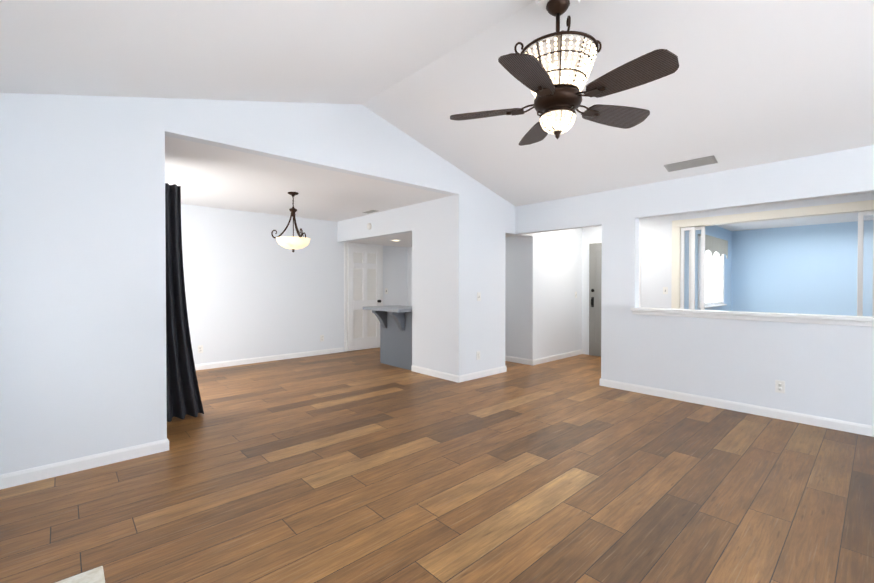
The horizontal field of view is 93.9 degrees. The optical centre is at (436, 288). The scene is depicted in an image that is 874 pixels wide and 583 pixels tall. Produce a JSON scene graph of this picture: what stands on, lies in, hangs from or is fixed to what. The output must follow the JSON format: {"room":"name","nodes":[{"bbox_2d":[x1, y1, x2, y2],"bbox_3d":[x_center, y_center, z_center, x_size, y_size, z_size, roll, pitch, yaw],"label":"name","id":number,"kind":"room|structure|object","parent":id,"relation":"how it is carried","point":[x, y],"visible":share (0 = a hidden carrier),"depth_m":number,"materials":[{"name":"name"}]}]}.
{"room":"empty living room","nodes":[
{"label":"empty living room","id":0,"kind":"room"},
{"bbox_2d":[0,93,581,474],"bbox_3d":[-0.056,-0.363,5.114,7.580,3.200,0.120,-1,1,-43],"label":"wall","id":1,"kind":"structure","parent":0,"point":[82,288],"depth_m":2.94,"materials":[{"name":"white paint"}]},
{"bbox_2d":[0,439,166,489],"bbox_3d":[-2.447,1.215,2.839,0.960,0.088,0.014,-1,1,-43],"label":"baseboard","id":2,"kind":"structure","parent":1,"relation":"attached to","point":[17,478],"depth_m":2.81,"materials":[{"name":"white wood"}]},
{"bbox_2d":[458,366,506,382],"bbox_3d":[0.652,1.187,5.689,1.008,0.088,0.014,-1,1,-43],"label":"baseboard","id":3,"kind":"structure","parent":1,"relation":"attached to","point":[479,374],"depth_m":5.65,"materials":[{"name":"white wood"}]},
{"bbox_2d":[532,349,582,364],"bbox_3d":[2.104,1.174,7.024,1.594,0.088,0.014,-1,1,-43],"label":"baseboard","id":4,"kind":"structure","parent":1,"relation":"attached to","point":[555,357],"depth_m":6.95,"materials":[{"name":"white wood"}]},
{"bbox_2d":[181,204,406,364],"bbox_3d":[-2.560,-0.018,7.161,5.340,2.470,0.120,-1,1,-43],"label":"wall","id":5,"kind":"structure","parent":0,"point":[254,288],"depth_m":6.77,"materials":[{"name":"white paint"}]},
{"bbox_2d":[198,345,202,352],"bbox_3d":[-3.568,0.917,6.154,0.072,0.116,0.010,-1,1,-43],"label":"outlet","id":6,"kind":"object","parent":5,"relation":"attached to","point":[200,348],"visible":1,"depth_m":6.15,"materials":[{"name":"white plastic"}]},
{"bbox_2d":[195,347,343,369],"bbox_3d":[-3.060,1.178,6.623,3.460,0.088,0.014,-1,1,-43],"label":"baseboard","id":7,"kind":"structure","parent":5,"relation":"attached to","point":[256,360],"depth_m":6.79,"materials":[{"name":"white wood"}]},
{"bbox_2d":[344,242,382,351],"bbox_3d":[-1.409,0.160,8.053,0.890,2.093,0.125,-1,1,-43],"label":"kitchen door","id":8,"kind":"structure","parent":5,"relation":"in","point":[363,275],"depth_m":8.03,"materials":[{"name":"white wood"}]},
{"bbox_2d":[337,196,451,373],"bbox_3d":[-0.793,-0.013,6.613,0.120,2.470,3.080,-1,1,-43],"label":"wall","id":9,"kind":"structure","parent":0,"point":[432,284],"depth_m":5.88,"materials":[{"name":"white paint"}]},
{"bbox_2d":[363,305,411,330],"bbox_3d":[-0.625,0.468,6.480,0.700,0.350,0.949,-1,1,-43],"label":"countertop","id":10,"kind":"structure","parent":9,"relation":"on","point":[397,312],"depth_m":6.24,"materials":[{"name":"grey"}]},
{"bbox_2d":[411,365,457,381],"bbox_3d":[-0.047,1.187,5.714,0.014,0.088,0.970,-1,1,-43],"label":"baseboard","id":11,"kind":"structure","parent":9,"relation":"attached to","point":[437,374],"depth_m":5.68,"materials":[{"name":"white wood"}]},
{"bbox_2d":[346,232,513,246],"bbox_3d":[-0.171,-0.924,7.257,1.680,0.100,3.200,-1,1,-43],"label":"ceiling","id":12,"kind":"structure","parent":0,"point":[405,239],"depth_m":7.53,"materials":[{"name":"white paint"}]},
{"bbox_2d":[0,347,873,582],"bbox_3d":[2.340,1.261,5.213,13.500,0.050,13.000,-1,1,-43],"label":"floor","id":13,"kind":"structure","parent":0,"point":[362,466],"depth_m":2.54,"materials":[{"name":"brown wood"}]},
{"bbox_2d":[55,566,104,582],"bbox_3d":[-0.929,1.264,0.856,0.480,0.028,2.210,-1,1,-43],"label":"hearth slab","id":14,"kind":"object","parent":13,"relation":"on","point":[95,575],"visible":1,"depth_m":1.75,"materials":[{"name":"stone"}]},
{"bbox_2d":[452,169,505,375],"bbox_3d":[0.607,-0.168,5.725,0.980,2.798,0.120,-1,1,-43],"label":"wall pier","id":15,"kind":"object","parent":13,"relation":"on","point":[478,233],"visible":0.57,"depth_m":5.59,"materials":[{"name":"white paint"}]},
{"bbox_2d":[476,351,479,359],"bbox_3d":[0.570,0.922,5.612,0.072,0.116,0.010,-1,1,-43],"label":"outlet","id":16,"kind":"object","parent":15,"relation":"attached to","point":[478,355],"visible":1,"depth_m":5.61,"materials":[{"name":"white plastic"}]},
{"bbox_2d":[477,292,480,300],"bbox_3d":[0.580,0.112,5.609,0.072,0.116,0.015,-1,1,-43],"label":"light switch","id":17,"kind":"object","parent":15,"relation":"attached to","point":[478,296],"visible":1,"depth_m":5.60,"materials":[{"name":"white plastic"}]},
{"bbox_2d":[601,186,638,383],"bbox_3d":[2.275,0.005,5.079,0.120,2.465,0.410,-1,1,-43],"label":"wall pier","id":18,"kind":"object","parent":13,"relation":"on","point":[620,267],"visible":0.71,"depth_m":5.02,"materials":[{"name":"white paint"}]},
{"bbox_2d":[0,0,873,221],"bbox_3d":[0.543,-1.619,2.854,5.660,0.885,10.640,-1,1,-43],"label":"ceiling","id":19,"kind":"structure","parent":0,"point":[747,83],"depth_m":3.10,"materials":[{"name":"white paint"}]},
{"bbox_2d":[271,192,309,251],"bbox_3d":[-1.835,-0.849,5.241,0.464,0.770,0.478,-1,1,-43],"label":"dining pendant light","id":20,"kind":"object","parent":19,"relation":"hanging from","point":[293,243],"visible":1,"depth_m":5.18,"materials":[{"name":"white glass"}]},
{"bbox_2d":[362,210,377,213],"bbox_3d":[-1.082,-1.244,6.620,0.110,0.008,0.300,-1,1,-43],"label":"ceiling vent","id":21,"kind":"object","parent":19,"relation":"in","point":[370,211],"visible":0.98,"depth_m":6.58,"materials":[{"name":"silver metal"}]},
{"bbox_2d":[536,0,579,17],"bbox_3d":[0.786,-1.907,2.653,0.200,0.105,0.200,-1,1,-43],"label":"box","id":22,"kind":"object","parent":19,"relation":"attached to","point":[541,4],"visible":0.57,"depth_m":2.65,"materials":[{"name":"white"}]},
{"bbox_2d":[450,0,678,145],"bbox_3d":[0.803,-1.413,2.619,1.385,0.881,1.364,-1,1,-43],"label":"ceiling fan","id":23,"kind":"object","parent":22,"relation":"hanging from","point":[556,91],"visible":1,"depth_m":2.51,"materials":[{"name":"brown wood"}]},
{"bbox_2d":[664,155,717,171],"bbox_3d":[2.617,-1.286,4.220,0.147,0.047,0.450,-1,1,-43],"label":"ceiling vent","id":24,"kind":"object","parent":19,"relation":"in","point":[703,161],"visible":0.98,"depth_m":4.21,"materials":[{"name":"silver metal"}]},
{"bbox_2d":[407,236,526,358],"bbox_3d":[0.444,0.166,7.752,0.120,2.090,3.080,-1,1,-43],"label":"wall","id":25,"kind":"structure","parent":0,"point":[515,288],"depth_m":6.75,"materials":[{"name":"white paint"}]},
{"bbox_2d":[505,355,531,364],"bbox_3d":[0.435,1.168,7.672,0.014,0.088,3.200,-1,1,-43],"label":"baseboard","id":26,"kind":"structure","parent":25,"relation":"attached to","point":[518,360],"depth_m":6.68,"materials":[{"name":"white wood"}]},
{"bbox_2d":[515,145,873,425],"bbox_3d":[3.665,0.019,3.567,0.120,2.465,7.200,-1,1,-43],"label":"wall","id":27,"kind":"structure","parent":0,"point":[824,370],"depth_m":4.05,"materials":[{"name":"white paint"}]},
{"bbox_2d":[599,378,873,436],"bbox_3d":[4.065,1.213,3.045,0.014,0.088,5.874,-1,1,-43],"label":"baseboard","id":28,"kind":"structure","parent":27,"relation":"attached to","point":[850,427],"depth_m":4.06,"materials":[{"name":"white wood"}]},
{"bbox_2d":[630,307,873,326],"bbox_3d":[3.484,0.281,3.766,0.200,0.078,3.235,-1,1,-43],"label":"sill","id":29,"kind":"structure","parent":27,"relation":"on","point":[867,321],"depth_m":3.97,"materials":[{"name":"white wood"}]},
{"bbox_2d":[775,380,784,392],"bbox_3d":[3.279,0.939,3.899,0.010,0.116,0.072,-1,1,-43],"label":"outlet","id":30,"kind":"object","parent":27,"relation":"attached to","point":[779,386],"visible":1,"depth_m":3.90,"materials":[{"name":"white plastic"}]},
{"bbox_2d":[684,225,731,310],"bbox_3d":[5.108,-0.089,7.759,3.600,2.600,0.120,-1,1,-43],"label":"wall","id":31,"kind":"structure","parent":0,"point":[719,232],"depth_m":7.98,"materials":[{"name":"blue"}]},
{"bbox_2d":[697,234,727,308],"bbox_3d":[5.245,-0.306,7.726,1.660,1.305,0.105,-1,1,-43],"label":"window","id":32,"kind":"structure","parent":31,"relation":"in","point":[716,250],"depth_m":7.74,"materials":[{"name":"white"}]},
{"bbox_2d":[582,192,873,354],"bbox_3d":[5.167,-0.062,4.947,0.120,2.600,7.200,-1,1,-43],"label":"wall","id":33,"kind":"structure","parent":0,"point":[655,235],"depth_m":6.60,"materials":[{"name":"white paint"}]},
{"bbox_2d":[589,239,640,355],"bbox_3d":[3.049,0.192,7.077,0.115,2.048,0.880,-1,1,-43],"label":"front door","id":34,"kind":"structure","parent":33,"relation":"in","point":[595,259],"depth_m":7.31,"materials":[{"name":"white"}]},
{"bbox_2d":[663,287,667,293],"bbox_3d":[3.641,0.033,6.506,0.015,0.116,0.072,-1,1,-43],"label":"light switch","id":35,"kind":"object","parent":33,"relation":"attached to","point":[665,290],"visible":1,"depth_m":6.51,"materials":[{"name":"white plastic"}]},
{"bbox_2d":[680,227,694,308],"bbox_3d":[3.875,0.139,6.310,0.035,2.168,0.193,-1,1,-43],"label":"sliding panel","id":36,"kind":"object","parent":33,"relation":"attached to","point":[682,263],"visible":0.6,"depth_m":6.30,"materials":[{"name":"white"}]},
{"bbox_2d":[689,226,704,309],"bbox_3d":[3.984,0.140,6.258,0.035,2.168,0.210,-1,1,-43],"label":"sliding panel","id":37,"kind":"object","parent":33,"relation":"attached to","point":[702,258],"visible":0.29,"depth_m":6.19,"materials":[{"name":"white"}]},
{"bbox_2d":[671,200,873,308],"bbox_3d":[4.663,0.088,5.497,0.152,2.290,2.690,-1,1,-43],"label":"trim","id":38,"kind":"structure","parent":33,"relation":"attached to","point":[829,209],"depth_m":5.75,"materials":[{"name":"white wood"}]},
{"bbox_2d":[857,211,873,315],"bbox_3d":[5.273,0.153,4.856,0.035,2.168,0.380,-1,1,-43],"label":"sliding panel","id":39,"kind":"object","parent":33,"relation":"attached to","point":[860,269],"visible":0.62,"depth_m":4.96,"materials":[{"name":"white"}]},
{"bbox_2d":[872,214,873,316],"bbox_3d":[5.335,0.155,4.722,0.035,2.168,0.400,-1,1,-43],"label":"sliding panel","id":40,"kind":"object","parent":33,"relation":"attached to","point":[873,268],"visible":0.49,"depth_m":4.85,"materials":[{"name":"white"}]},
{"bbox_2d":[715,213,872,230],"bbox_3d":[7.020,-1.259,5.668,3.600,0.100,5.770,-1,1,-43],"label":"ceiling","id":41,"kind":"structure","parent":0,"point":[829,219],"depth_m":7.58,"materials":[{"name":"white paint"}]},
{"bbox_2d":[731,220,872,315],"bbox_3d":[8.342,-0.080,6.812,0.120,2.600,5.650,-1,1,-43],"label":"wall","id":42,"kind":"structure","parent":0,"point":[808,269],"depth_m":8.01,"materials":[{"name":"blue paint"}]},
{"bbox_3d":[-3.340,0.010,4.271,0.120,2.470,3.080,-1,1,-43],"label":"wall","id":43,"kind":"structure","parent":0,"visible":0},
{"bbox_2d":[165,183,203,421],"bbox_3d":[-3.091,0.112,4.493,0.535,2.238,2.491,-1,1,-43],"label":"curtain","id":44,"kind":"object","parent":43,"relation":"attached to","point":[183,395],"visible":0.44,"depth_m":3.87,"materials":[{"name":"black fabric"}]}
]}

